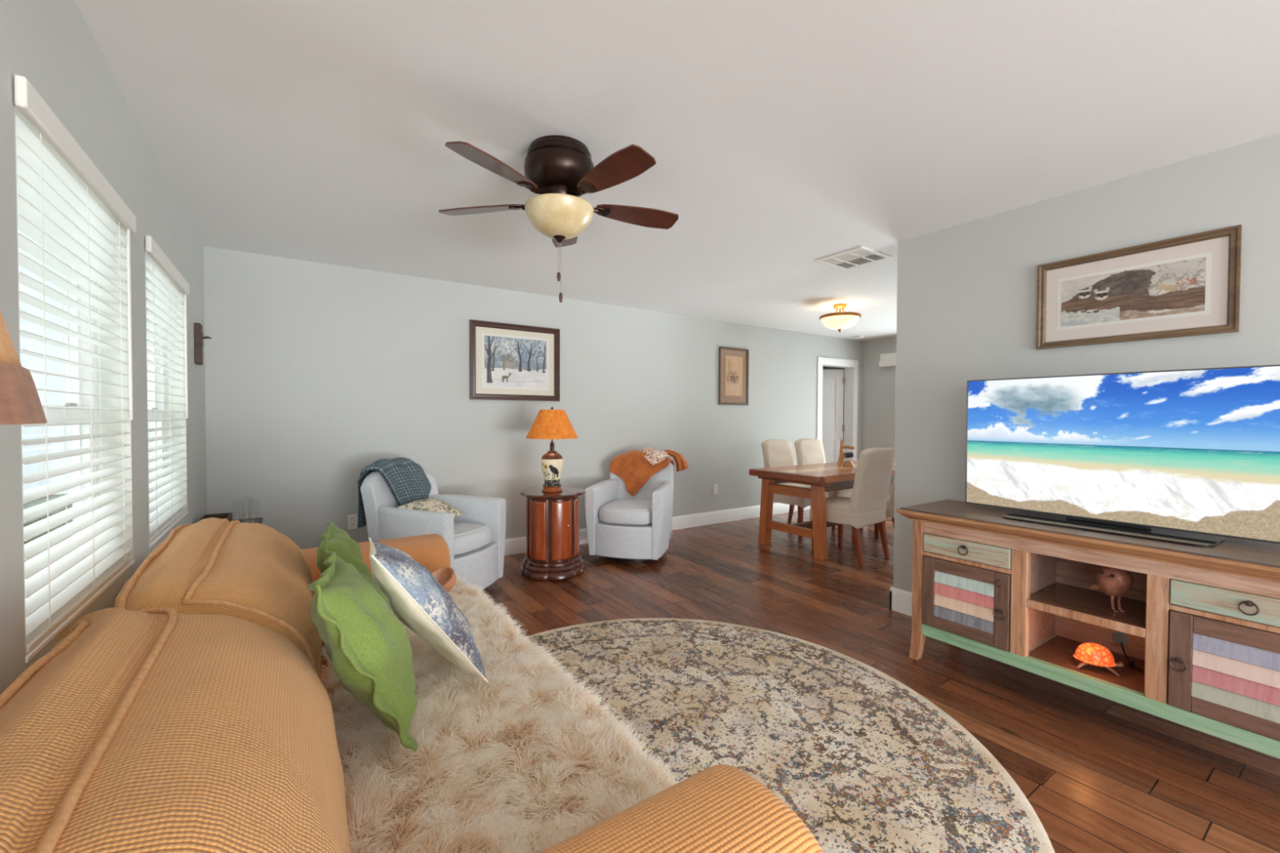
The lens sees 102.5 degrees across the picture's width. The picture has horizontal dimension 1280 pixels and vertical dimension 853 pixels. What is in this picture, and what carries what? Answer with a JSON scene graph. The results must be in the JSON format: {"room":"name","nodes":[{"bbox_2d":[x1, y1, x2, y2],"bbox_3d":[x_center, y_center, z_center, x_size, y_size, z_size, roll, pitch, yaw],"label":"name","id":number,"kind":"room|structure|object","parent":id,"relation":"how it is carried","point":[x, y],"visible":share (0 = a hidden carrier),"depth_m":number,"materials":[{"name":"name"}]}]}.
{"room":"living room","nodes":[
{"label":"living room","id":0,"kind":"room"},
{"bbox_2d":[0,0,206,694],"bbox_3d":[-0.362,0.071,-0.481,0.150,2.440,9.906,-1,1,-34],"label":"wall","id":1,"kind":"structure","parent":0,"point":[49,43],"depth_m":1.53,"materials":[{"name":"grey paint"}]},
{"bbox_2d":[41,248,99,535],"bbox_3d":[-1.716,-0.134,1.453,0.068,1.288,0.933,-1,1,-34],"label":"window","id":2,"kind":"structure","parent":1,"relation":"in","point":[77,386],"depth_m":1.79,"materials":[{"name":"clear glass"}]},
{"bbox_2d":[13,73,133,657],"bbox_3d":[-1.659,-0.134,1.491,0.085,1.283,0.933,-1,1,-34],"label":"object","id":3,"kind":"structure","parent":1,"relation":"attached to","point":[115,379],"depth_m":1.88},
{"bbox_2d":[13,75,136,653],"bbox_3d":[-1.633,-0.135,1.502,0.074,1.271,0.951,-1,1,-34],"label":"window blind","id":4,"kind":"object","parent":1,"relation":"attached to","point":[60,190],"visible":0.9,"depth_m":1.41,"materials":[{"name":"white plastic"}]},
{"bbox_2d":[25,560,134,662],"bbox_3d":[-1.659,0.511,1.505,0.089,0.016,0.933,-1,1,-34],"label":"trim","id":5,"kind":"structure","parent":1,"relation":"attached to","point":[47,639],"depth_m":1.38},
{"bbox_2d":[147,309,166,492],"bbox_3d":[-2.384,-0.155,2.440,0.068,1.288,0.928,-1,1,-34],"label":"window","id":6,"kind":"structure","parent":1,"relation":"in","point":[161,397],"depth_m":2.78,"materials":[{"name":"clear glass"}]},
{"bbox_2d":[144,234,186,514],"bbox_3d":[-2.327,-0.155,2.479,0.085,1.283,0.928,-1,1,-34],"label":"trim","id":7,"kind":"structure","parent":1,"relation":"attached to","point":[176,399],"depth_m":2.87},
{"bbox_2d":[145,235,189,543],"bbox_3d":[-2.301,-0.156,2.490,0.074,1.271,0.946,-1,1,-34],"label":"window blind","id":8,"kind":"object","parent":1,"relation":"attached to","point":[163,281],"visible":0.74,"depth_m":2.48,"materials":[{"name":"white plastic"}]},
{"bbox_2d":[149,510,188,548],"bbox_3d":[-2.327,0.490,2.492,0.089,0.016,0.928,-1,1,-34],"label":"trim","id":9,"kind":"structure","parent":1,"relation":"attached to","point":[153,543],"depth_m":2.42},
{"bbox_2d":[194,322,211,364],"bbox_3d":[-2.730,-0.512,3.214,0.077,0.250,0.110,-1,1,-34],"label":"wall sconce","id":10,"kind":"object","parent":1,"relation":"attached to","point":[198,334],"visible":1,"depth_m":3.16,"materials":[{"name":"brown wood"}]},
{"bbox_2d":[203,246,862,549],"bbox_3d":[0.223,-0.047,5.789,7.846,2.440,0.130,-1,1,-34],"label":"wall","id":11,"kind":"structure","parent":0,"point":[317,374],"depth_m":4.41,"materials":[{"name":"grey paint"}]},
{"bbox_2d":[346,514,357,529],"bbox_3d":[-2.261,0.751,4.043,0.072,0.116,0.010,-1,1,-34],"label":"wall outlet","id":12,"kind":"object","parent":11,"relation":"attached to","point":[352,520],"visible":0.97,"depth_m":4.04,"materials":[{"name":"white plastic"}]},
{"bbox_2d":[469,319,559,401],"bbox_3d":[-1.141,-0.592,4.760,0.858,0.700,0.028,-1,1,-34],"label":"framed picture","id":13,"kind":"object","parent":11,"relation":"attached to","point":[508,361],"visible":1,"depth_m":4.75,"materials":[{"name":"brown wood"}]},
{"bbox_2d":[484,335,546,387],"bbox_3d":[-1.144,-0.592,4.765,0.598,0.450,0.001,-1,1,-34],"label":"print","id":14,"kind":"object","parent":13,"relation":"attached to","point":[508,362],"depth_m":4.76},
{"bbox_2d":[504,502,810,555],"bbox_3d":[0.198,1.101,5.709,7.696,0.147,0.016,-1,1,-34],"label":"baseboard","id":15,"kind":"structure","parent":11,"relation":"attached to","point":[514,545],"depth_m":6.09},
{"bbox_2d":[712,484,717,494],"bbox_3d":[0.907,0.758,6.186,0.072,0.116,0.010,-1,1,-34],"label":"wall outlet","id":16,"kind":"object","parent":11,"relation":"attached to","point":[714,486],"visible":1,"depth_m":6.18,"materials":[{"name":"white plastic"}]},
{"bbox_2d":[718,346,748,405],"bbox_3d":[1.156,-0.614,6.318,0.488,0.700,0.020,-1,1,-34],"label":"framed picture","id":17,"kind":"object","parent":11,"relation":"attached to","point":[733,370],"visible":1,"depth_m":6.32,"materials":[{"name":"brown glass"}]},
{"bbox_2d":[724,355,742,395],"bbox_3d":[1.155,-0.622,6.319,0.288,0.485,0.001,-1,1,-34],"label":"print","id":18,"kind":"object","parent":17,"relation":"attached to","point":[733,376],"depth_m":6.32},
{"bbox_2d":[822,368,844,462],"bbox_3d":[2.750,0.127,7.901,0.732,2.009,0.055,0,1,8],"label":"door","id":19,"kind":"structure","parent":11,"relation":"in","point":[833,380],"depth_m":7.86,"materials":[{"name":"white wood"}]},
{"bbox_2d":[816,356,857,462],"bbox_3d":[2.847,0.080,7.565,0.950,2.143,0.170,-1,1,-34],"label":"trim","id":20,"kind":"structure","parent":11,"relation":"attached to","point":[851,366],"depth_m":7.72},
{"bbox_2d":[74,0,1279,341],"bbox_3d":[2.431,-1.244,2.372,7.996,0.100,11.550,-1,1,-34],"label":"ceiling","id":21,"kind":"structure","parent":0,"point":[782,136],"depth_m":1.98,"materials":[{"name":"white paint"}]},
{"bbox_2d":[438,135,678,302],"bbox_3d":[-0.322,-0.872,2.237,1.091,0.657,1.082,-1,1,-34],"label":"ceiling fan","id":22,"kind":"object","parent":21,"relation":"hanging from","point":[560,169],"visible":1,"depth_m":2.13,"materials":[{"name":"brown wood"}]},
{"bbox_2d":[819,303,861,332],"bbox_3d":[2.060,-1.111,5.293,0.406,0.282,0.406,-1,1,-34],"label":"ceiling light","id":23,"kind":"object","parent":21,"relation":"attached to","point":[840,321],"visible":1,"depth_m":5.18,"materials":[{"name":"beige glass"}]},
{"bbox_2d":[813,246,892,270],"bbox_3d":[1.548,-1.219,3.737,0.384,0.010,0.380,-1,1,-34],"label":"ceiling vent","id":24,"kind":"object","parent":21,"relation":"in","point":[860,255],"visible":1,"depth_m":3.72,"materials":[{"name":"white plastic"}]},
{"bbox_2d":[853,335,864,338],"bbox_3d":[3.112,-1.270,7.306,0.140,0.034,0.140,-1,1,-34],"label":"smoke detector","id":25,"kind":"object","parent":21,"relation":"attached to","point":[855,336],"visible":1,"depth_m":7.26,"materials":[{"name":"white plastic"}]},
{"bbox_2d":[822,337,896,493],"bbox_3d":[5.676,-0.006,4.593,0.150,2.440,11.550,-1,1,-34],"label":"wall","id":26,"kind":"structure","parent":0,"point":[878,384],"depth_m":7.63,"materials":[{"name":"grey paint"}]},
{"bbox_2d":[879,352,896,367],"bbox_3d":[4.152,-0.942,6.603,0.110,0.185,2.220,-1,1,-34],"label":"blind valance","id":27,"kind":"object","parent":26,"relation":"attached to","point":[886,360],"visible":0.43,"depth_m":7.38,"materials":[{"name":"white plastic"}]},
{"bbox_2d":[894,367,896,447],"bbox_3d":[4.220,0.171,6.600,0.018,2.000,1.940,-1,1,-34],"label":"trim","id":28,"kind":"structure","parent":26,"relation":"attached to","point":[895,367],"depth_m":7.39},
{"bbox_2d":[481,509,1279,852],"bbox_3d":[2.423,1.285,2.421,7.996,0.080,11.550,-1,1,-34],"label":"floor","id":29,"kind":"structure","parent":0,"point":[1099,774],"depth_m":2.46,"materials":[{"name":"brown wood"}]},
{"bbox_2d":[0,309,47,425],"bbox_3d":[-0.431,0.490,0.136,0.372,1.579,0.372,-1,1,-34],"label":"floor lamp","id":30,"kind":"object","parent":29,"relation":"on","point":[20,403],"visible":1,"depth_m":0.23,"materials":[{"name":"orange fabric"}]},
{"bbox_2d":[232,517,262,524],"bbox_3d":[-2.603,0.919,3.282,0.300,0.585,0.400,-1,1,-34],"label":"table","id":31,"kind":"object","parent":29,"relation":"on","point":[256,520],"visible":0.13,"depth_m":3.42,"materials":[{"name":"brown wood"}]},
{"bbox_2d":[198,512,232,521],"bbox_3d":[-2.615,0.591,3.171,0.140,0.075,0.224,-1,1,-34],"label":"serving tray","id":32,"kind":"object","parent":31,"relation":"on","point":[228,516],"visible":0.31,"depth_m":3.25,"materials":[{"name":"brown wood"}]},
{"bbox_2d":[0,517,823,852],"bbox_3d":[-0.835,0.795,1.457,1.096,0.916,2.460,-1,1,-34],"label":"sofa","id":33,"kind":"object","parent":29,"relation":"on","point":[193,713],"visible":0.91,"depth_m":0.74,"materials":[{"name":"fabric"}]},
{"bbox_2d":[0,607,351,852],"bbox_3d":[-0.710,0.581,0.764,0.467,0.461,1.000,-1,1,-34],"label":"cushion","id":34,"kind":"object","parent":33,"relation":"on","point":[154,730],"depth_m":0.67,"materials":[{"name":"orange fabric"}]},
{"bbox_2d":[113,517,321,679],"bbox_3d":[-1.286,0.562,1.629,0.447,0.460,1.100,-1,1,-34],"label":"cushion","id":35,"kind":"object","parent":33,"relation":"on","point":[255,573],"depth_m":1.36,"materials":[{"name":"orange fabric"}]},
{"bbox_2d":[320,639,333,711],"bbox_3d":[-1.034,0.844,1.899,0.860,0.150,0.945,-1,1,-34],"label":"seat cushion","id":36,"kind":"object","parent":33,"relation":"on","point":[322,662],"depth_m":1.64,"materials":[{"name":"fabric"}]},
{"bbox_2d":[320,574,684,852],"bbox_3d":[-0.624,0.825,1.609,0.586,0.165,1.865,-1,1,-34],"label":"fur throw","id":37,"kind":"object","parent":33,"relation":"on","point":[522,760],"visible":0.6,"depth_m":1.17,"materials":[{"name":"beige fur"}]},
{"bbox_2d":[315,520,372,579],"bbox_3d":[-1.071,0.543,1.884,0.186,0.381,0.400,0,1,-24],"label":"cushion","id":38,"kind":"object","parent":37,"relation":"on","point":[337,540],"visible":0.38,"depth_m":1.80,"materials":[{"name":"fabric"}]},
{"bbox_2d":[306,550,417,751],"bbox_3d":[-0.684,0.527,1.272,0.228,0.415,0.434,0,1,-27],"label":"cushion","id":39,"kind":"object","parent":37,"relation":"on","point":[368,648],"visible":1,"depth_m":1.14,"materials":[{"name":"fabric"}]},
{"bbox_2d":[368,537,488,682],"bbox_3d":[-0.659,0.536,1.560,0.285,0.427,0.482,0,1,-29],"label":"floral cushion","id":40,"kind":"object","parent":37,"relation":"on","point":[416,597],"visible":0.99,"depth_m":1.41,"materials":[{"name":"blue fabric"}]},
{"bbox_2d":[431,566,456,592],"bbox_3d":[-0.868,0.677,2.237,0.135,0.108,0.128,1,2,44],"label":"wooden bowl","id":41,"kind":"object","parent":37,"relation":"on","point":[445,576],"visible":0.56,"depth_m":2.28,"materials":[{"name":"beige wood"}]},
{"bbox_2d":[360,470,506,591],"bbox_3d":[-1.503,0.754,3.737,0.840,0.905,0.730,1,1,18],"label":"swivel armchair","id":42,"kind":"object","parent":29,"relation":"on","point":[475,539],"visible":0.64,"depth_m":3.56,"materials":[{"name":"white fabric"}]},
{"bbox_2d":[357,457,431,528],"bbox_3d":[-1.808,0.471,3.789,0.350,0.467,0.530,1,1,18],"label":"knitted blanket","id":43,"kind":"object","parent":42,"relation":"on","point":[406,479],"visible":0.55,"depth_m":3.74,"materials":[{"name":"blue fabric"}]},
{"bbox_2d":[397,497,464,517],"bbox_3d":[-1.500,0.609,3.712,0.278,0.159,0.403,0,1,12],"label":"cushion","id":44,"kind":"object","parent":42,"relation":"on","point":[430,504],"visible":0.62,"depth_m":3.67,"materials":[{"name":"beige fabric"}]},
{"bbox_2d":[453,522,492,555],"bbox_3d":[-1.427,0.796,3.713,0.660,0.148,0.510,1,1,18],"label":"seat cushion","id":45,"kind":"object","parent":42,"relation":"on","point":[469,538],"depth_m":3.60,"materials":[{"name":"white fabric"}]},
{"bbox_2d":[519,487,586,581],"bbox_3d":[-0.717,0.864,4.224,0.515,0.672,0.540,0,1,-31],"label":"table","id":46,"kind":"object","parent":29,"relation":"on","point":[552,518],"visible":0.98,"depth_m":4.03,"materials":[{"name":"brown wood"}]},
{"bbox_2d":[525,406,577,492],"bbox_3d":[-0.718,0.182,4.197,0.424,0.691,0.424,-1,1,-34],"label":"table lamp","id":47,"kind":"object","parent":46,"relation":"on","point":[551,424],"visible":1,"depth_m":4.11,"materials":[{"name":"orange fabric"}]},
{"bbox_2d":[540,450,563,492],"bbox_3d":[-0.718,0.362,4.201,0.182,0.331,0.182,-1,1,-34],"label":"lamp base","id":48,"kind":"object","parent":47,"relation":"attached to","point":[552,462],"depth_m":4.14,"materials":[{"name":"beige ceramic"}]},
{"bbox_2d":[584,462,674,561],"bbox_3d":[-0.051,0.738,4.823,0.730,0.905,0.840,0,1,15],"label":"swivel armchair","id":49,"kind":"object","parent":29,"relation":"on","point":[621,526],"visible":0.91,"depth_m":4.49,"materials":[{"name":"white fabric"}]},
{"bbox_2d":[599,498,652,524],"bbox_3d":[-0.072,0.781,4.746,0.510,0.148,0.660,0,1,15],"label":"seat cushion","id":50,"kind":"object","parent":49,"relation":"on","point":[611,511],"depth_m":4.48,"materials":[{"name":"white fabric"}]},
{"bbox_2d":[609,447,688,496],"bbox_3d":[0.096,0.497,5.120,0.779,0.574,0.304,0,1,7],"label":"blanket","id":51,"kind":"object","parent":49,"relation":"on","point":[635,468],"visible":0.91,"depth_m":5.04,"materials":[{"name":"orange fabric"}]},
{"bbox_2d":[521,617,1054,852],"bbox_3d":[0.118,1.239,2.039,2.444,0.011,2.444,-1,1,-34],"label":"round rug","id":52,"kind":"object","parent":29,"relation":"on","point":[867,762],"visible":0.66,"depth_m":2.08,"materials":[{"name":"beige carpet"}]},
{"bbox_2d":[760,439,828,537],"bbox_3d":[1.754,0.668,5.846,0.500,1.018,0.619,-1,1,-34],"label":"dining chair","id":53,"kind":"object","parent":29,"relation":"on","point":[776,453],"visible":0.39,"depth_m":5.91,"materials":[{"name":"fabric"}]},
{"bbox_2d":[749,460,894,560],"bbox_3d":[2.161,0.806,5.403,2.019,0.762,0.828,-1,1,-34],"label":"dining table","id":54,"kind":"object","parent":29,"relation":"on","point":[823,477],"visible":0.46,"depth_m":4.88,"materials":[{"name":"brown wood"}]},
{"bbox_2d":[837,439,854,466],"bbox_3d":[2.186,0.281,5.429,0.161,0.289,0.123,0,1,-27],"label":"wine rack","id":55,"kind":"object","parent":54,"relation":"on","point":[842,455],"visible":1,"depth_m":5.42,"materials":[{"name":"brown wood"}]},
{"bbox_2d":[844,452,853,457],"bbox_3d":[2.210,0.305,5.438,0.082,0.063,0.060,0,1,1],"label":"bottle","id":56,"kind":"object","parent":55,"relation":"on","point":[847,455],"depth_m":5.42,"materials":[{"name":"black glass"}]},
{"bbox_2d":[794,438,853,530],"bbox_3d":[2.234,0.663,6.170,0.500,1.018,0.619,-1,1,-34],"label":"dining chair","id":57,"kind":"object","parent":29,"relation":"on","point":[808,451],"visible":0.28,"depth_m":6.25,"materials":[{"name":"fabric"}]},
{"bbox_2d":[808,447,894,565],"bbox_3d":[1.960,0.690,4.760,0.500,1.018,0.619,-1,1,-34],"label":"dining chair","id":58,"kind":"object","parent":29,"relation":"on","point":[866,505],"visible":0.86,"depth_m":4.54,"materials":[{"name":"fabric"}]},
{"bbox_2d":[852,476,894,543],"bbox_3d":[2.491,0.684,5.125,0.500,1.018,0.619,-1,1,-34],"label":"dining chair","id":59,"kind":"object","parent":29,"relation":"on","point":[890,509],"visible":0.11,"depth_m":4.88,"materials":[{"name":"fabric"}]},
{"bbox_2d":[896,499,1279,759],"bbox_3d":[2.010,0.845,2.259,0.522,0.803,1.534,-1,1,-34],"label":"stand","id":60,"kind":"object","parent":29,"relation":"on","point":[1202,624],"visible":0.99,"depth_m":2.12,"materials":[{"name":"brown wood"}]},
{"bbox_2d":[1028,635,1145,693],"bbox_3d":[2.023,1.052,2.272,0.400,0.019,0.420,-1,1,-34],"label":"shelf","id":61,"kind":"object","parent":60,"relation":"attached to","point":[1057,651],"depth_m":2.28,"materials":[{"name":"brown wood"}]},
{"bbox_2d":[1028,582,1146,628],"bbox_3d":[2.021,0.794,2.265,0.408,0.030,0.420,-1,1,-34],"label":"shelf","id":62,"kind":"object","parent":60,"relation":"attached to","point":[1074,601],"depth_m":2.25,"materials":[{"name":"brown wood"}]},
{"bbox_2d":[1071,642,1124,676],"bbox_3d":[1.977,0.990,2.215,0.170,0.099,0.123,1,1,31],"label":"lamp","id":63,"kind":"object","parent":60,"relation":"on","point":[1092,654],"visible":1,"depth_m":2.19,"materials":[{"name":"orange glass"}]},
{"bbox_2d":[1088,566,1133,613],"bbox_3d":[2.017,0.680,2.199,0.112,0.195,0.153,1,1,22],"label":"bird figurine","id":64,"kind":"object","parent":60,"relation":"on","point":[1113,582],"visible":0.84,"depth_m":2.15,"materials":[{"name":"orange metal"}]},
{"bbox_2d":[964,364,1279,546],"bbox_3d":[2.039,0.104,2.257,0.295,0.679,1.149,-1,1,-34],"label":"television","id":65,"kind":"object","parent":60,"relation":"on","point":[1191,457],"visible":1,"depth_m":2.19,"materials":[{"name":"black"}]},
{"bbox_2d":[1120,641,1144,672],"bbox_3d":[2.159,1.018,2.255,0.044,0.048,0.259,1,1,20],"label":"power cord","id":66,"kind":"object","parent":60,"relation":"attached to","point":[1131,662],"visible":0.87,"depth_m":2.24,"materials":[{"name":"black plastic"}]},
{"bbox_2d":[1128,659,1135,666],"bbox_3d":[2.149,1.033,2.246,0.040,0.018,0.020,-1,1,-34],"label":"switch","id":67,"kind":"object","parent":66,"relation":"attached to","point":[1131,662],"depth_m":2.24,"materials":[{"name":"black plastic"}]},
{"bbox_2d":[893,133,1279,644],"bbox_3d":[3.672,0.064,0.599,0.120,2.440,6.877,-1,1,-34],"label":"wall","id":68,"kind":"structure","parent":0,"point":[967,292],"depth_m":2.78,"materials":[{"name":"grey paint"}]},
{"bbox_2d":[889,586,1055,652],"bbox_3d":[3.664,1.210,0.628,0.152,0.147,6.893,-1,1,-34],"label":"baseboard","id":69,"kind":"structure","parent":68,"relation":"attached to","point":[900,601],"depth_m":3.37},
{"bbox_2d":[1035,224,1241,349],"bbox_3d":[2.325,-0.629,2.453,0.024,0.445,0.708,-1,1,-34],"label":"framed picture","id":70,"kind":"object","parent":68,"relation":"attached to","point":[1188,285],"visible":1,"depth_m":2.40,"materials":[{"name":"brown wood"}]},
{"bbox_2d":[1061,256,1205,327],"bbox_3d":[2.328,-0.629,2.456,0.001,0.235,0.508,-1,1,-34],"label":"print","id":71,"kind":"object","parent":70,"relation":"attached to","point":[1179,286],"depth_m":2.43},
{"label":"outside","id":72,"kind":"structure","parent":0,"visible":0},
{"bbox_2d":[22,493,149,561],"bbox_3d":[-7.752,1.538,-1.587,13.354,0.100,22.000,-1,1,-34],"label":"ground","id":73,"kind":"structure","parent":72,"point":[38,501],"depth_m":7.88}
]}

